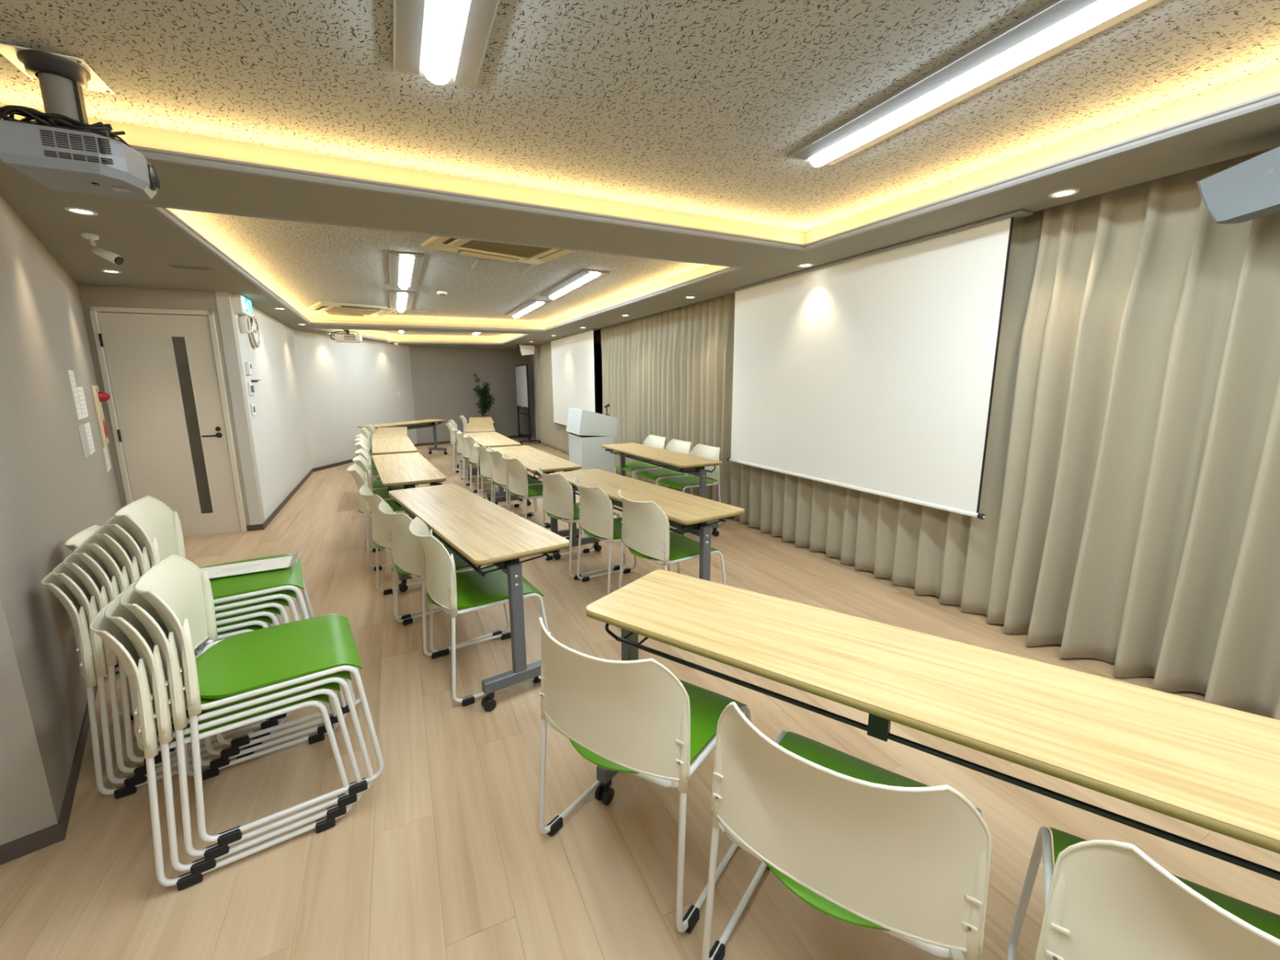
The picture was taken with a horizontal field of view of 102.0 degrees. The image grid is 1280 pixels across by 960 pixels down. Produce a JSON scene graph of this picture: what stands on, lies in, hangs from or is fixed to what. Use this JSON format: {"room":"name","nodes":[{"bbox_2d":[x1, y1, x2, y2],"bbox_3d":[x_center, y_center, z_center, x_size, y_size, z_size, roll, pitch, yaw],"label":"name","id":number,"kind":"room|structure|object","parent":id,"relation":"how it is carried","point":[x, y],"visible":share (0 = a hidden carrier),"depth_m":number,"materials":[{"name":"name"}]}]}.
{"room":"seminar room","nodes":[
{"label":"seminar room","id":0,"kind":"room"},
{"bbox_2d":[0,594,57,845],"bbox_3d":[-2.365,-0.040,1.080,1.203,2.600,0.100,-10,14,-41],"label":"wall","id":1,"kind":"structure","parent":0,"point":[26,806],"depth_m":1.59,"materials":[{"name":"paint"}]},
{"bbox_2d":[0,822,64,865],"bbox_3d":[-2.321,1.215,1.276,1.215,0.060,0.008,-10,14,-41],"label":"baseboard","id":2,"kind":"structure","parent":1,"relation":"attached to","point":[32,842],"depth_m":1.63,"materials":[{"name":"plastic"}]},
{"bbox_2d":[0,194,121,823],"bbox_3d":[-3.391,-0.396,3.004,0.100,2.600,4.378,-10,14,-41],"label":"wall","id":3,"kind":"structure","parent":0,"point":[50,494],"depth_m":2.20,"materials":[{"name":"paint"}]},
{"bbox_2d":[67,369,83,420],"bbox_3d":[-3.667,-0.552,3.364,0.005,0.313,0.235,-10,14,-41],"label":"paper notice","id":4,"kind":"object","parent":3,"relation":"attached to","point":[71,375],"visible":1,"depth_m":3.34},
{"bbox_2d":[57,676,97,839],"bbox_3d":[-3.343,0.845,3.275,0.008,0.060,4.390,-10,14,-41],"label":"baseboard","id":5,"kind":"structure","parent":3,"relation":"attached to","point":[64,819],"depth_m":1.91,"materials":[{"name":"plastic"}]},
{"bbox_2d":[76,386,88,418],"bbox_3d":[-3.875,-0.541,3.600,0.005,0.210,0.335,-10,14,-41],"label":"paper notice","id":6,"kind":"object","parent":3,"relation":"attached to","point":[80,389],"visible":1,"depth_m":3.58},
{"bbox_2d":[77,422,89,458],"bbox_3d":[-3.637,-0.258,3.387,0.005,0.210,0.320,-10,14,-41],"label":"paper notice","id":7,"kind":"object","parent":3,"relation":"attached to","point":[81,428],"visible":1,"depth_m":3.37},
{"bbox_2d":[84,422,95,455],"bbox_3d":[-3.865,-0.293,3.637,0.005,0.210,0.310,-10,14,-41],"label":"paper notice","id":8,"kind":"object","parent":3,"relation":"attached to","point":[87,428],"visible":1,"depth_m":3.62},
{"bbox_2d":[90,385,110,446],"bbox_3d":[-4.511,-0.548,4.374,0.084,0.495,0.370,-10,14,-41],"label":"panel","id":9,"kind":"object","parent":3,"relation":"attached to","point":[99,397],"visible":1,"depth_m":4.29,"materials":[{"name":"beige plastic"}]},
{"bbox_2d":[214,291,311,524],"bbox_3d":[-4.718,-1.087,6.718,0.100,2.600,3.875,-5,12,-25],"label":"wall","id":10,"kind":"structure","parent":0,"point":[279,429],"depth_m":5.97,"materials":[{"name":"paint"}]},
{"bbox_2d":[77,284,265,531],"bbox_3d":[-4.349,-0.742,4.872,1.062,2.600,0.100,-5,11,-21],"label":"door frame","id":11,"kind":"structure","parent":10,"relation":"in","point":[90,295],"depth_m":4.71,"materials":[{"name":"beige metal"}]},
{"bbox_2d":[88,306,247,537],"bbox_3d":[-4.404,-0.502,4.882,0.930,2.125,0.203,-5,11,-21],"label":"door","id":12,"kind":"structure","parent":11,"relation":"attached to","point":[162,371],"depth_m":4.82,"materials":[{"name":"paint"}]},
{"bbox_2d":[231,293,253,317],"bbox_3d":[-3.936,-1.724,5.134,0.082,0.169,0.460,-5,12,-25],"label":"exit sign","id":13,"kind":"object","parent":10,"relation":"attached to","point":[242,305],"visible":0.98,"depth_m":4.97,"materials":[{"name":"white plastic"}]},
{"bbox_2d":[237,315,250,333],"bbox_3d":[-3.937,-1.551,5.155,0.068,0.170,0.170,-5,12,-25],"label":"bell","id":14,"kind":"object","parent":10,"relation":"attached to","point":[244,324],"visible":1,"depth_m":5.10,"materials":[{"name":"white plastic"}]},
{"bbox_2d":[248,316,260,347],"bbox_3d":[-4.136,-1.581,5.537,0.060,0.330,0.330,-5,12,-25],"label":"wall clock","id":15,"kind":"object","parent":10,"relation":"attached to","point":[254,335],"visible":0.91,"depth_m":5.51,"materials":[{"name":"silver metal"}]},
{"bbox_2d":[262,468,313,529],"bbox_3d":[-4.661,0.156,6.976,0.008,0.060,3.887,-5,12,-25],"label":"baseboard","id":16,"kind":"structure","parent":10,"relation":"attached to","point":[295,489],"depth_m":6.36,"materials":[{"name":"plastic"}]},
{"bbox_2d":[294,330,417,468],"bbox_3d":[-5.434,-1.744,10.227,0.100,2.600,3.601,0,11,4],"label":"wall","id":17,"kind":"structure","parent":0,"point":[346,387],"depth_m":9.59,"materials":[{"name":"paint"}]},
{"bbox_2d":[408,346,531,443],"bbox_3d":[-4.172,-2.290,13.082,3.115,2.600,0.100,-10,15,-43],"label":"wall","id":18,"kind":"structure","parent":0,"point":[443,381],"depth_m":12.79,"materials":[{"name":"paint"}]},
{"bbox_2d":[528,328,600,437],"bbox_3d":[0.422,-1.174,7.002,0.100,2.600,16.100,-5,12,-25],"label":"wall","id":19,"kind":"structure","parent":0,"point":[597,334],"depth_m":13.82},
{"bbox_2d":[594,342,602,413],"bbox_3d":[-0.802,-1.534,9.440,0.030,1.820,1.900,-5,12,-25],"label":"window","id":20,"kind":"structure","parent":19,"relation":"in","point":[597,347],"depth_m":9.25,"materials":[{"name":"black glass"}]},
{"bbox_2d":[0,0,1279,350],"bbox_3d":[-2.275,-2.012,5.562,6.040,0.215,16.300,-5,12,-25],"label":"ceiling","id":21,"kind":"structure","parent":0,"point":[691,113],"depth_m":2.09,"materials":[{"name":"paint"}]},
{"bbox_2d":[0,43,159,199],"bbox_3d":[-1.942,-1.147,1.649,0.570,0.368,0.334,-5,12,-25],"label":"ceiling projector","id":22,"kind":"object","parent":21,"relation":"hanging from","point":[59,149],"visible":1,"depth_m":1.64,"materials":[{"name":"white plastic"}]},
{"bbox_2d":[64,207,97,215],"bbox_3d":[-2.775,-1.333,2.573,0.116,0.006,0.116,-5,12,-25],"label":"recessed light","id":23,"kind":"object","parent":21,"relation":"in","point":[74,210],"visible":1,"depth_m":2.57,"materials":[{"name":"white plastic"}]},
{"bbox_2d":[80,232,124,265],"bbox_3d":[-3.099,-1.327,2.986,0.194,0.166,0.072,1,11,5],"label":"security camera","id":24,"kind":"object","parent":21,"relation":"attached to","point":[107,255],"visible":1,"depth_m":2.97,"materials":[{"name":"white plastic"}]},
{"bbox_2d":[329,329,363,342],"bbox_3d":[-4.785,-2.416,8.424,0.458,0.349,0.272,-5,12,-25],"label":"ceiling projector","id":25,"kind":"object","parent":21,"relation":"hanging from","point":[346,337],"visible":0.96,"depth_m":8.36,"materials":[{"name":"white plastic"}]},
{"bbox_2d":[303,301,397,316],"bbox_3d":[-3.947,-2.329,7.122,0.980,0.049,0.980,-10,14,-42],"label":"air conditioner","id":26,"kind":"object","parent":21,"relation":"attached to","point":[331,308],"visible":1,"depth_m":6.98,"materials":[{"name":"plastic"}]},
{"bbox_2d":[326,306,378,314],"bbox_3d":[-3.947,-2.332,7.121,0.570,0.010,0.578,-10,14,-42],"label":"grille","id":27,"kind":"object","parent":26,"relation":"attached to","point":[332,309],"depth_m":7.18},
{"bbox_2d":[340,306,380,310],"bbox_3d":[-3.690,-2.276,6.847,0.480,0.011,0.070,-10,14,-42],"label":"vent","id":28,"kind":"object","parent":26,"relation":"attached to","point":[348,307],"depth_m":6.83,"materials":[{"name":"beige plastic"}]},
{"bbox_2d":[389,290,414,312],"bbox_3d":[-2.983,-2.213,6.479,0.260,0.050,1.560,-5,12,-25],"label":"ceiling light","id":29,"kind":"object","parent":21,"relation":"attached to","point":[401,300],"visible":0.97,"depth_m":6.25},
{"bbox_2d":[388,250,424,289],"bbox_3d":[-2.164,-1.897,4.772,0.260,0.050,1.540,-5,12,-25],"label":"ceiling light","id":30,"kind":"object","parent":21,"relation":"attached to","point":[405,268],"visible":1,"depth_m":4.54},
{"bbox_2d":[394,310,434,315],"bbox_3d":[-3.283,-2.432,7.531,0.520,0.006,0.500,-5,12,-25],"label":"access hatch","id":31,"kind":"object","parent":21,"relation":"attached to","point":[408,312],"visible":0.81,"depth_m":7.56,"materials":[{"name":"paint"}]},
{"bbox_2d":[311,328,530,344],"bbox_3d":[-4.095,-2.705,9.807,3.374,0.035,3.137,-5,12,-25],"label":"trim","id":32,"kind":"structure","parent":21,"relation":"attached to","point":[326,330],"depth_m":10.33,"materials":[{"name":"paint"}]},
{"bbox_2d":[142,203,746,331],"bbox_3d":[-1.993,-1.946,5.708,3.541,0.035,5.665,-5,12,-25],"label":"trim","id":33,"kind":"structure","parent":21,"relation":"attached to","point":[162,211],"depth_m":3.72,"materials":[{"name":"paint"}]},
{"bbox_2d":[392,0,500,88],"bbox_3d":[-0.365,-1.210,1.067,0.260,0.050,1.530,-5,12,-25],"label":"ceiling light","id":34,"kind":"object","parent":21,"relation":"attached to","point":[441,42],"visible":1,"depth_m":1.51,"materials":[{"name":"plastic"}]},
{"bbox_2d":[420,235,576,265],"bbox_3d":[-0.942,-1.721,3.792,0.980,0.049,0.980,-9,14,-39],"label":"air conditioner","id":35,"kind":"object","parent":21,"relation":"attached to","point":[513,253],"visible":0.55,"depth_m":3.93,"materials":[{"name":"plastic"}]},
{"bbox_2d":[457,249,518,260],"bbox_3d":[-1.186,-1.770,4.078,0.480,0.011,0.070,-9,14,-39],"label":"outlet","id":36,"kind":"object","parent":35,"relation":"attached to","point":[464,252],"depth_m":4.05,"materials":[{"name":"beige plastic"}]},
{"bbox_2d":[458,240,552,257],"bbox_3d":[-0.942,-1.724,3.791,0.570,0.010,0.578,-9,14,-39],"label":"grille","id":37,"kind":"object","parent":35,"relation":"attached to","point":[513,251],"depth_m":3.91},
{"bbox_2d":[537,249,562,259],"bbox_3d":[-0.651,-1.765,4.032,0.070,0.011,0.480,-9,14,-39],"label":"outlet","id":38,"kind":"object","parent":35,"relation":"attached to","point":[557,253],"depth_m":4.06,"materials":[{"name":"beige plastic"}]},
{"bbox_2d":[470,258,534,274],"bbox_3d":[-1.229,-1.894,4.606,0.480,0.006,0.470,-5,12,-25],"label":"access hatch","id":39,"kind":"object","parent":21,"relation":"attached to","point":[481,264],"visible":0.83,"depth_m":4.59,"materials":[{"name":"paint"}]},
{"bbox_2d":[506,299,551,318],"bbox_3d":[-1.574,-2.359,7.202,0.260,0.050,1.580,-5,12,-25],"label":"ceiling light","id":40,"kind":"object","parent":21,"relation":"attached to","point":[531,305],"visible":1,"depth_m":6.98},
{"bbox_2d":[548,328,598,425],"bbox_3d":[-1.275,-1.826,9.660,0.095,1.678,2.670,-5,12,-25],"label":"projection screen","id":41,"kind":"object","parent":21,"relation":"hanging from","point":[573,376],"visible":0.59,"depth_m":9.49,"materials":[{"name":"fabric"}]},
{"bbox_2d":[540,269,609,299],"bbox_3d":[-0.725,-2.037,5.465,0.260,0.050,1.540,-5,12,-25],"label":"ceiling light","id":42,"kind":"object","parent":21,"relation":"attached to","point":[583,277],"visible":1,"depth_m":5.24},
{"bbox_2d":[128,90,1279,251],"bbox_3d":[0.111,-1.056,0.918,4.241,0.035,3.851,-5,12,-25],"label":"trim","id":43,"kind":"structure","parent":21,"relation":"attached to","point":[1272,100],"depth_m":2.27,"materials":[{"name":"paint"}]},
{"bbox_2d":[727,208,1032,519],"bbox_3d":[1.438,-0.789,3.957,0.095,1.640,2.600,-5,12,-25],"label":"projection screen","id":44,"kind":"object","parent":21,"relation":"hanging from","point":[873,371],"visible":1,"depth_m":3.50,"materials":[{"name":"fabric"}]},
{"bbox_2d":[786,0,1164,167],"bbox_3d":[1.112,-1.347,1.745,0.260,0.050,1.530,-5,12,-25],"label":"ceiling light","id":45,"kind":"object","parent":21,"relation":"attached to","point":[1056,26],"visible":1,"depth_m":1.69,"materials":[{"name":"plastic"}]},
{"bbox_2d":[1048,188,1079,198],"bbox_3d":[1.972,-1.333,2.409,0.116,0.006,0.116,-5,12,-25],"label":"recessed light","id":46,"kind":"object","parent":21,"relation":"in","point":[1068,192],"visible":1,"depth_m":2.41,"materials":[{"name":"white plastic"}]},
{"bbox_2d":[1196,146,1279,224],"bbox_3d":[2.281,-1.073,1.782,0.167,0.285,0.485,-5,12,-25],"label":"speaker","id":47,"kind":"object","parent":21,"relation":"attached to","point":[1249,189],"visible":1,"depth_m":1.85},
{"bbox_3d":[0.479,-2.164,6.087,0.040,0.020,14.650,-5,12,-25],"label":"rail","id":48,"kind":"object","parent":21,"relation":"attached to","visible":0},
{"bbox_2d":[533,342,568,454],"bbox_3d":[-1.947,-1.901,11.382,0.135,2.422,2.751,-5,12,-25],"label":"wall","id":49,"kind":"structure","parent":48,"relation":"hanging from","point":[550,434],"depth_m":11.72,"materials":[{"name":"paint"}]},
{"bbox_2d":[600,299,709,496],"bbox_3d":[0.069,-1.128,7.207,0.163,2.422,3.251,-5,12,-25],"label":"curtain","id":50,"kind":"object","parent":48,"relation":"hanging from","point":[655,366],"visible":0.66,"depth_m":6.71,"materials":[{"name":"fabric"}]},
{"bbox_2d":[706,200,1077,624],"bbox_3d":[1.462,-0.586,4.287,0.125,2.422,3.350,-5,12,-25],"label":"curtain","id":51,"kind":"object","parent":48,"relation":"hanging from","point":[966,562],"visible":0.36,"depth_m":3.40,"materials":[{"name":"fabric"}]},
{"bbox_2d":[1002,146,1279,719],"bbox_3d":[2.882,-0.044,1.362,0.239,2.422,3.401,-6,12,-26],"label":"curtain","id":52,"kind":"object","parent":48,"relation":"hanging from","point":[1148,541],"visible":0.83,"depth_m":2.39,"materials":[{"name":"fabric"}]},
{"bbox_2d":[0,436,1279,959],"bbox_3d":[-2.171,0.375,6.054,5.766,0.060,16.300,-5,12,-25],"label":"floor","id":53,"kind":"structure","parent":0,"point":[445,855],"depth_m":1.74,"materials":[{"name":"wood"}]},
{"bbox_2d":[64,524,133,720],"bbox_3d":[-2.274,0.607,2.503,0.572,0.801,0.542,-8,13,-36],"label":"chair","id":54,"kind":"object","parent":53,"relation":"on","point":[73,543],"visible":0.09,"depth_m":2.33,"materials":[{"name":"plastic"}]},
{"bbox_2d":[40,571,267,799],"bbox_3d":[-1.880,0.684,2.077,0.572,0.801,0.542,-8,13,-34],"label":"chair","id":55,"kind":"object","parent":53,"relation":"on","point":[77,614],"visible":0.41,"depth_m":1.78,"materials":[{"name":"plastic"}]},
{"bbox_2d":[51,561,275,787],"bbox_3d":[-1.855,0.652,2.089,0.572,0.801,0.542,-8,13,-34],"label":"chair","id":56,"kind":"object","parent":55,"relation":"on","point":[61,571],"visible":0.29,"depth_m":1.79,"materials":[{"name":"plastic"}]},
{"bbox_2d":[62,552,284,777],"bbox_3d":[-1.831,0.620,2.100,0.572,0.801,0.542,-8,13,-34],"label":"chair","id":57,"kind":"object","parent":56,"relation":"on","point":[74,563],"visible":0.28,"depth_m":1.82,"materials":[{"name":"plastic"}]},
{"bbox_2d":[72,543,292,766],"bbox_3d":[-1.806,0.588,2.111,0.572,0.801,0.542,-8,13,-34],"label":"chair","id":58,"kind":"object","parent":57,"relation":"on","point":[86,555],"visible":0.2,"depth_m":1.85,"materials":[{"name":"plastic"}]},
{"bbox_2d":[83,533,289,755],"bbox_3d":[-1.782,0.556,2.123,0.572,0.801,0.542,-8,13,-34],"label":"chair","id":59,"kind":"object","parent":58,"relation":"on","point":[104,553],"visible":0.12,"depth_m":1.92,"materials":[{"name":"plastic"}]},
{"bbox_2d":[93,524,293,742],"bbox_3d":[-1.757,0.524,2.134,0.572,0.801,0.542,-8,13,-34],"label":"chair","id":60,"kind":"object","parent":59,"relation":"on","point":[104,533],"visible":0.13,"depth_m":1.94,"materials":[{"name":"plastic"}]},
{"bbox_2d":[103,515,303,621],"bbox_3d":[-1.733,0.492,2.145,0.572,0.801,0.542,-8,13,-34],"label":"chair","id":61,"kind":"object","parent":60,"relation":"on","point":[114,524],"visible":0.2,"depth_m":1.96,"materials":[{"name":"plastic"}]},
{"bbox_2d":[114,495,314,619],"bbox_3d":[-1.708,0.460,2.156,0.572,0.801,0.542,-8,13,-34],"label":"chair","id":62,"kind":"object","parent":61,"relation":"on","point":[155,526],"visible":0.41,"depth_m":2.10,"materials":[{"name":"plastic"}]},
{"bbox_2d":[200,551,300,578],"bbox_3d":[-1.710,0.371,2.207,0.430,0.021,0.160,-6,12,-28],"label":"paper","id":63,"kind":"object","parent":62,"relation":"on","point":[228,570],"visible":0.71,"depth_m":2.22,"materials":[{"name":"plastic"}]},
{"bbox_2d":[88,600,351,890],"bbox_3d":[-1.356,0.744,1.742,0.572,0.801,0.542,-8,13,-34],"label":"chair","id":64,"kind":"object","parent":53,"relation":"on","point":[144,726],"visible":0.46,"depth_m":1.52,"materials":[{"name":"plastic"}]},
{"bbox_2d":[104,588,362,875],"bbox_3d":[-1.327,0.712,1.756,0.572,0.801,0.542,-8,13,-34],"label":"chair","id":65,"kind":"object","parent":64,"relation":"on","point":[116,612],"visible":0.45,"depth_m":1.53,"materials":[{"name":"plastic"}]},
{"bbox_2d":[119,577,373,861],"bbox_3d":[-1.299,0.679,1.769,0.572,0.801,0.542,-8,13,-34],"label":"chair","id":66,"kind":"object","parent":65,"relation":"on","point":[133,601],"visible":0.48,"depth_m":1.55,"materials":[{"name":"plastic"}]},
{"bbox_2d":[133,554,383,847],"bbox_3d":[-1.271,0.647,1.783,0.572,0.801,0.542,-8,13,-34],"label":"chair","id":67,"kind":"object","parent":66,"relation":"on","point":[241,666],"visible":0.91,"depth_m":1.71,"materials":[{"name":"plastic"}]},
{"bbox_2d":[346,463,405,571],"bbox_3d":[-2.070,0.265,4.309,0.572,0.801,0.542,-6,12,-27],"label":"chair","id":68,"kind":"object","parent":53,"relation":"on","point":[360,477],"visible":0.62,"depth_m":4.06,"materials":[{"name":"plastic"}]},
{"bbox_2d":[352,454,416,547],"bbox_3d":[-2.312,0.169,4.827,0.572,0.801,0.542,-6,12,-27],"label":"chair","id":69,"kind":"object","parent":53,"relation":"on","point":[359,460],"visible":0.38,"depth_m":4.62,"materials":[{"name":"plastic"}]},
{"bbox_2d":[355,448,418,515],"bbox_3d":[-2.563,0.078,5.316,0.572,0.801,0.542,-6,12,-27],"label":"chair","id":70,"kind":"object","parent":53,"relation":"on","point":[376,484],"visible":0.22,"depth_m":5.20,"materials":[{"name":"plastic"}]},
{"bbox_2d":[371,426,407,479],"bbox_3d":[-3.864,-0.400,8.116,0.452,0.720,1.802,-5,12,-23],"label":"folding table","id":71,"kind":"object","parent":53,"relation":"on","point":[389,431],"visible":0.22,"depth_m":7.92,"materials":[{"name":"beige wood"}]},
{"bbox_2d":[372,435,417,479],"bbox_3d":[-3.079,-0.102,6.510,0.452,0.720,1.802,-6,12,-27],"label":"folding table","id":72,"kind":"object","parent":53,"relation":"on","point":[387,445],"visible":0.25,"depth_m":6.17,"materials":[{"name":"beige wood"}]},
{"bbox_2d":[357,419,447,458],"bbox_3d":[-4.470,-0.736,9.920,0.452,0.720,1.802,3,11,18],"label":"folding table","id":73,"kind":"object","parent":53,"relation":"on","point":[423,423],"visible":0.51,"depth_m":10.20,"materials":[{"name":"wood"}]},
{"bbox_2d":[372,452,446,573],"bbox_3d":[-2.145,0.218,4.780,0.452,0.720,1.802,-6,12,-29],"label":"folding table","id":74,"kind":"object","parent":53,"relation":"on","point":[408,470],"visible":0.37,"depth_m":4.38,"materials":[{"name":"wood"}]},
{"bbox_2d":[358,484,467,619],"bbox_3d":[-1.502,0.425,3.440,0.572,0.801,0.542,-8,13,-36],"label":"chair","id":75,"kind":"object","parent":53,"relation":"on","point":[381,529],"visible":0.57,"depth_m":3.19,"materials":[{"name":"plastic"}]},
{"bbox_2d":[377,500,510,658],"bbox_3d":[-1.153,0.506,2.998,0.572,0.801,0.542,-9,14,-39],"label":"chair","id":76,"kind":"object","parent":53,"relation":"on","point":[408,557],"visible":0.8,"depth_m":2.75,"materials":[{"name":"plastic"}]},
{"bbox_2d":[445,422,475,472],"bbox_3d":[-2.956,-0.569,8.764,0.572,0.801,0.542,-4,11,-17],"label":"chair","id":77,"kind":"object","parent":53,"relation":"on","point":[453,440],"visible":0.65,"depth_m":8.53,"materials":[{"name":"plastic"}]},
{"bbox_2d":[452,427,493,485],"bbox_3d":[-2.454,-0.366,7.669,0.572,0.801,0.542,-5,12,-25],"label":"chair","id":78,"kind":"object","parent":53,"relation":"on","point":[455,430],"visible":0.5,"depth_m":7.45,"materials":[{"name":"plastic"}]},
{"bbox_2d":[457,431,498,490],"bbox_3d":[-2.223,-0.284,7.229,0.572,0.801,0.542,-6,12,-27],"label":"chair","id":79,"kind":"object","parent":53,"relation":"on","point":[465,450],"visible":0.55,"depth_m":7.00,"materials":[{"name":"plastic"}]},
{"bbox_2d":[408,516,548,706],"bbox_3d":[-0.808,0.581,2.592,0.572,0.801,0.542,-7,13,-31],"label":"chair","id":80,"kind":"object","parent":53,"relation":"on","point":[469,591],"visible":0.93,"depth_m":2.41,"materials":[{"name":"plastic"}]},
{"bbox_2d":[388,484,569,711],"bbox_3d":[-1.027,0.535,3.058,0.452,0.720,1.802,-8,13,-35],"label":"folding table","id":81,"kind":"object","parent":53,"relation":"on","point":[477,530],"visible":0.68,"depth_m":2.48,"materials":[{"name":"wood"}]},
{"bbox_2d":[465,422,495,476],"bbox_3d":[-2.732,-0.558,8.917,0.452,0.720,1.802,-4,11,-17],"label":"folding table","id":82,"kind":"object","parent":53,"relation":"on","point":[473,427],"visible":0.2,"depth_m":8.54,"materials":[{"name":"wood"}]},
{"bbox_2d":[463,434,504,498],"bbox_3d":[-1.968,-0.194,6.739,0.572,0.801,0.542,-6,12,-27],"label":"chair","id":83,"kind":"object","parent":53,"relation":"on","point":[474,459],"visible":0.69,"depth_m":6.48,"materials":[{"name":"plastic"}]},
{"bbox_2d":[471,372,497,417],"bbox_3d":[-3.663,-1.687,12.251,0.506,1.717,0.636,2,11,12],"label":"potted plant","id":84,"kind":"object","parent":53,"relation":"on","point":[482,393],"visible":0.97,"depth_m":12.14,"materials":[{"name":"green plant"}]},
{"bbox_2d":[465,431,522,502],"bbox_3d":[-2.025,-0.215,7.077,0.452,0.720,1.802,-5,12,-25],"label":"folding table","id":85,"kind":"object","parent":53,"relation":"on","point":[487,439],"visible":0.38,"depth_m":6.62,"materials":[{"name":"wood"}]},
{"bbox_2d":[473,442,536,516],"bbox_3d":[-1.525,-0.015,5.774,0.572,0.801,0.542,-6,12,-27],"label":"chair","id":86,"kind":"object","parent":53,"relation":"on","point":[486,461],"visible":0.66,"depth_m":5.52,"materials":[{"name":"plastic"}]},
{"bbox_2d":[486,447,550,525],"bbox_3d":[-1.269,0.059,5.374,0.572,0.801,0.542,-6,12,-28],"label":"chair","id":87,"kind":"object","parent":53,"relation":"on","point":[500,473],"visible":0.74,"depth_m":5.13,"materials":[{"name":"plastic"}]},
{"bbox_2d":[509,364,540,444],"bbox_3d":[-2.895,-1.886,12.814,0.520,1.887,1.160,-6,12,-26],"label":"whiteboard","id":88,"kind":"object","parent":53,"relation":"on","point":[521,371],"visible":0.92,"depth_m":12.61,"materials":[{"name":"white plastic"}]},
{"bbox_2d":[502,453,568,539],"bbox_3d":[-0.980,0.150,4.881,0.572,0.801,0.542,-6,12,-29],"label":"chair","id":89,"kind":"object","parent":53,"relation":"on","point":[518,486],"visible":0.77,"depth_m":4.63,"materials":[{"name":"plastic"}]},
{"bbox_2d":[489,445,582,538],"bbox_3d":[-1.123,0.106,5.338,0.452,0.720,1.802,-6,12,-27],"label":"folding table","id":90,"kind":"object","parent":53,"relation":"on","point":[531,458],"visible":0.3,"depth_m":4.92,"materials":[{"name":"wood"}]},
{"bbox_2d":[537,466,626,579],"bbox_3d":[-0.495,0.294,4.099,0.572,0.801,0.542,-7,13,-33],"label":"chair","id":91,"kind":"object","parent":53,"relation":"on","point":[557,500],"visible":0.88,"depth_m":3.86,"materials":[{"name":"plastic"}]},
{"bbox_2d":[566,403,617,493],"bbox_3d":[-0.646,-0.426,6.923,0.520,1.172,0.620,-5,12,-23],"label":"podium","id":92,"kind":"object","parent":53,"relation":"on","point":[588,430],"visible":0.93,"depth_m":6.63,"materials":[{"name":"white plastic"}]},
{"bbox_2d":[573,477,670,595],"bbox_3d":[-0.156,0.384,3.612,0.572,0.801,0.542,-6,12,-28],"label":"chair","id":93,"kind":"object","parent":53,"relation":"on","point":[597,520],"visible":0.78,"depth_m":3.38,"materials":[{"name":"plastic"}]},
{"bbox_2d":[614,434,666,487],"bbox_3d":[0.023,-0.129,6.330,0.572,0.801,0.542,-6,12,-27],"label":"chair","id":94,"kind":"object","parent":53,"relation":"on","point":[654,441],"visible":0.48,"depth_m":6.34,"materials":[{"name":"plastic"}]},
{"bbox_2d":[537,617,751,933],"bbox_3d":[0.010,0.763,1.593,0.542,0.801,0.572,7,13,35],"label":"chair","id":95,"kind":"object","parent":53,"relation":"on","point":[637,717],"visible":0.97,"depth_m":1.35,"materials":[{"name":"plastic"}]},
{"bbox_2d":[548,468,744,581],"bbox_3d":[-0.066,0.414,3.671,0.452,0.720,1.802,-7,13,-33],"label":"folding table","id":96,"kind":"object","parent":53,"relation":"on","point":[687,513],"visible":0.61,"depth_m":3.25,"materials":[{"name":"wood"}]},
{"bbox_2d":[600,443,721,536],"bbox_3d":[0.151,0.063,5.525,0.452,0.720,1.802,-6,12,-27],"label":"folding table","id":97,"kind":"object","parent":53,"relation":"on","point":[695,465],"visible":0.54,"depth_m":5.11,"materials":[{"name":"wood"}]},
{"bbox_2d":[635,439,691,494],"bbox_3d":[0.278,-0.034,5.818,0.572,0.801,0.542,-6,12,-27],"label":"chair","id":98,"kind":"object","parent":53,"relation":"on","point":[674,445],"visible":0.55,"depth_m":5.82,"materials":[{"name":"plastic"}]},
{"bbox_2d":[618,488,726,588],"bbox_3d":[0.168,0.458,3.209,0.572,0.801,0.542,-7,12,-30],"label":"chair","id":99,"kind":"object","parent":53,"relation":"on","point":[645,530],"visible":0.88,"depth_m":3.01,"materials":[{"name":"plastic"}]},
{"bbox_2d":[657,443,721,524],"bbox_3d":[0.520,0.056,5.332,0.572,0.801,0.542,-6,12,-27],"label":"chair","id":100,"kind":"object","parent":53,"relation":"on","point":[710,452],"visible":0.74,"depth_m":5.33,"materials":[{"name":"plastic"}]},
{"bbox_2d":[702,702,991,959],"bbox_3d":[0.482,0.834,1.202,0.542,0.801,0.572,7,13,36],"label":"chair","id":101,"kind":"object","parent":53,"relation":"on","point":[860,842],"visible":1,"depth_m":0.96,"materials":[{"name":"plastic"}]},
{"bbox_2d":[586,569,1279,880],"bbox_3d":[0.672,0.833,1.422,1.802,0.720,0.452,7,13,35],"label":"folding table","id":102,"kind":"object","parent":53,"relation":"on","point":[1211,766],"visible":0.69,"depth_m":1.20,"materials":[{"name":"laminate"}]},
{"bbox_2d":[1006,826,1279,959],"bbox_3d":[0.983,0.893,0.873,0.542,0.801,0.572,7,13,35],"label":"chair","id":103,"kind":"object","parent":53,"relation":"on","point":[1105,900],"visible":1,"depth_m":0.77,"materials":[{"name":"plastic"}]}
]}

